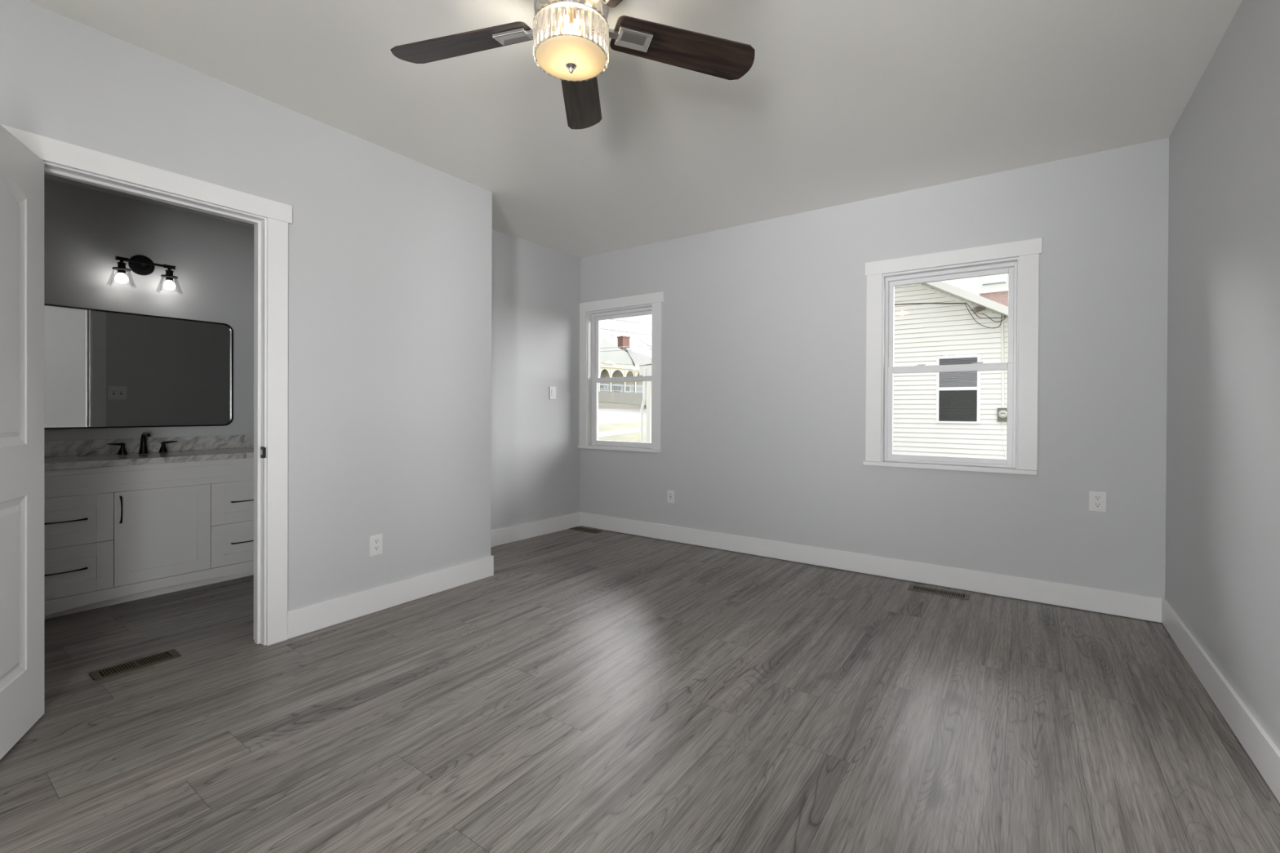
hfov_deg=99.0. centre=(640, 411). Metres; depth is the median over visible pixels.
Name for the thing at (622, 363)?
house
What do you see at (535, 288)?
wall
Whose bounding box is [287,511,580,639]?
baseboard
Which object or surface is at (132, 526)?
bathroom vanity
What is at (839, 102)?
ceiling
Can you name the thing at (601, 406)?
curb
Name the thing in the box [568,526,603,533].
floor vent
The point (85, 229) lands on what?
wall
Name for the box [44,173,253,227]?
ceiling
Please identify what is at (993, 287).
brick building
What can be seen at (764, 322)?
wall
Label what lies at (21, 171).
door
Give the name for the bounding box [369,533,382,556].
wall outlet
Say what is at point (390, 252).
wall
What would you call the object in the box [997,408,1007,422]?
electric meter
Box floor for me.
[0,525,1279,852]
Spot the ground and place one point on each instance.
(631, 437)
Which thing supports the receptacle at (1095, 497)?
attached to the wall outlet at (1097, 500)
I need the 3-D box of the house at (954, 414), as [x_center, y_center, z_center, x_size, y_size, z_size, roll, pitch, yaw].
[6.490,-1.185,16.619,9.740,5.567,9.925,0,0,35]
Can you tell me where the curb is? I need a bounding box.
[598,403,646,408]
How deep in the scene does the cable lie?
10.97 m
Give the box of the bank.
[598,401,636,404]
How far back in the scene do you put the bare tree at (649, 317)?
50.41 m
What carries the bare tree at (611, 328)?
on the bank
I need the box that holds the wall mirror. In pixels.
[44,303,232,429]
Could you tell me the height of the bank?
1.880 m
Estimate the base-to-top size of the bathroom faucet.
0.140 m
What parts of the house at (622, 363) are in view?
porch post, pane, railing, porch post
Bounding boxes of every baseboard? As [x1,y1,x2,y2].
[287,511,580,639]
[579,511,1161,622]
[1161,598,1279,803]
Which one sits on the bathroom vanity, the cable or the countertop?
the countertop
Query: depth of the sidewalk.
23.23 m
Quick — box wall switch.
[549,386,555,399]
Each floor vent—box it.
[88,648,181,681]
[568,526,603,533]
[907,584,970,599]
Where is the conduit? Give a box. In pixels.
[1000,314,1004,408]
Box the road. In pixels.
[598,408,646,424]
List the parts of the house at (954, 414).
porch post, rake trim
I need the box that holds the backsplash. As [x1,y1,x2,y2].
[44,435,249,457]
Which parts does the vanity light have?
wall plate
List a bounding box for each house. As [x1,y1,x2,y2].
[598,335,652,404]
[638,280,1008,459]
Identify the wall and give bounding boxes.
[0,0,492,611]
[44,177,253,448]
[490,229,581,530]
[579,137,1168,622]
[1164,0,1279,750]
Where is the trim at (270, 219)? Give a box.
[0,124,292,645]
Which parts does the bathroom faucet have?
lever, handle, spout, handle, lever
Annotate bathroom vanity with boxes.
[44,435,253,619]
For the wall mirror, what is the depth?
3.56 m
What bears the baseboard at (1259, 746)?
attached to the wall at (1222, 567)
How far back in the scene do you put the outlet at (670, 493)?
4.74 m
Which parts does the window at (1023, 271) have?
sill, sash, vinyl frame, sash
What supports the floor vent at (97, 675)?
in the floor
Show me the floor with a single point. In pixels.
(606, 691)
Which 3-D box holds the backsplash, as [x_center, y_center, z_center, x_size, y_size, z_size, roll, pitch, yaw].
[-3.296,0.222,3.600,0.019,0.094,1.244,0,0,35]
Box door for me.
[0,124,44,759]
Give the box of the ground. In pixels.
[597,431,646,442]
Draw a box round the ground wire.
[1001,422,1006,459]
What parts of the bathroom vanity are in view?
handle, handle, drawer, drawer, handle, rail, door, drawer, drawer, handle, handle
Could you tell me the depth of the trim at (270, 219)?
2.62 m
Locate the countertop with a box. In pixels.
[44,447,253,470]
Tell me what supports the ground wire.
attached to the house at (954, 414)
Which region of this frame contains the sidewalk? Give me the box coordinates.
[598,426,646,436]
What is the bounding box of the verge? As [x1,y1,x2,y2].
[598,421,646,431]
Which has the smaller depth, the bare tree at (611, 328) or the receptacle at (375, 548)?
the receptacle at (375, 548)
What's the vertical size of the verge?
0.090 m
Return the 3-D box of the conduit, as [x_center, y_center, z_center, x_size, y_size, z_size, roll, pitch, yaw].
[7.131,-1.082,10.787,0.099,2.019,0.147,0,0,35]
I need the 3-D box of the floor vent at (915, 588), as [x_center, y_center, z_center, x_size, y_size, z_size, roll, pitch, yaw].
[1.876,1.134,3.440,0.338,0.004,0.115,0,0,35]
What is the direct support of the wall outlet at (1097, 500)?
attached to the wall at (764, 322)
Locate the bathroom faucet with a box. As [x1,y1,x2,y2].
[106,431,177,454]
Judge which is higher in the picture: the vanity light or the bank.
the vanity light
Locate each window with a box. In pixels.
[577,291,664,453]
[862,237,1042,475]
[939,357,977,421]
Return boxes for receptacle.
[373,538,379,544]
[373,546,379,551]
[669,493,672,501]
[1093,495,1101,500]
[1093,502,1101,507]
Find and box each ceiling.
[26,0,1242,257]
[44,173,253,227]
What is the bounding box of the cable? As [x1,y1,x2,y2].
[894,302,1005,328]
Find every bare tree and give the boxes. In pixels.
[600,318,631,343]
[631,317,652,349]
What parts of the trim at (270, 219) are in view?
strike plate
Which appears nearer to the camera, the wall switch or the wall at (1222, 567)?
the wall at (1222, 567)
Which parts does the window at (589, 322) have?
sill, vinyl frame, sash, sash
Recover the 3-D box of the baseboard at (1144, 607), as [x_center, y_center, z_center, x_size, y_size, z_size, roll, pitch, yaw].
[1.116,1.059,4.142,4.148,0.131,0.014,0,0,35]
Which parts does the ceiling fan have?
blade, glass dish, drum frame, blade, blade, blade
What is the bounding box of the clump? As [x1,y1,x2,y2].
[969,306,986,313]
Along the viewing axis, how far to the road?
41.40 m
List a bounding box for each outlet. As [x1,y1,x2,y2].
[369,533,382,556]
[667,489,674,503]
[1088,490,1106,512]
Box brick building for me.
[974,273,1008,306]
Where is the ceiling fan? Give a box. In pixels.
[390,0,755,128]
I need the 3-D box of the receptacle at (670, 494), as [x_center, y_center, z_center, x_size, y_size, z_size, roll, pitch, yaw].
[0.264,0.737,4.737,0.033,0.067,0.004,0,0,35]
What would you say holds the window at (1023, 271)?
in the wall at (764, 322)
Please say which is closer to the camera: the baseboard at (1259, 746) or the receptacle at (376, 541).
the baseboard at (1259, 746)
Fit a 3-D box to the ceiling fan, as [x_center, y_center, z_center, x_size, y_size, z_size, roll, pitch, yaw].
[-0.241,-1.272,1.671,1.240,0.420,1.196,0,0,35]
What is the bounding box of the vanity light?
[111,254,177,289]

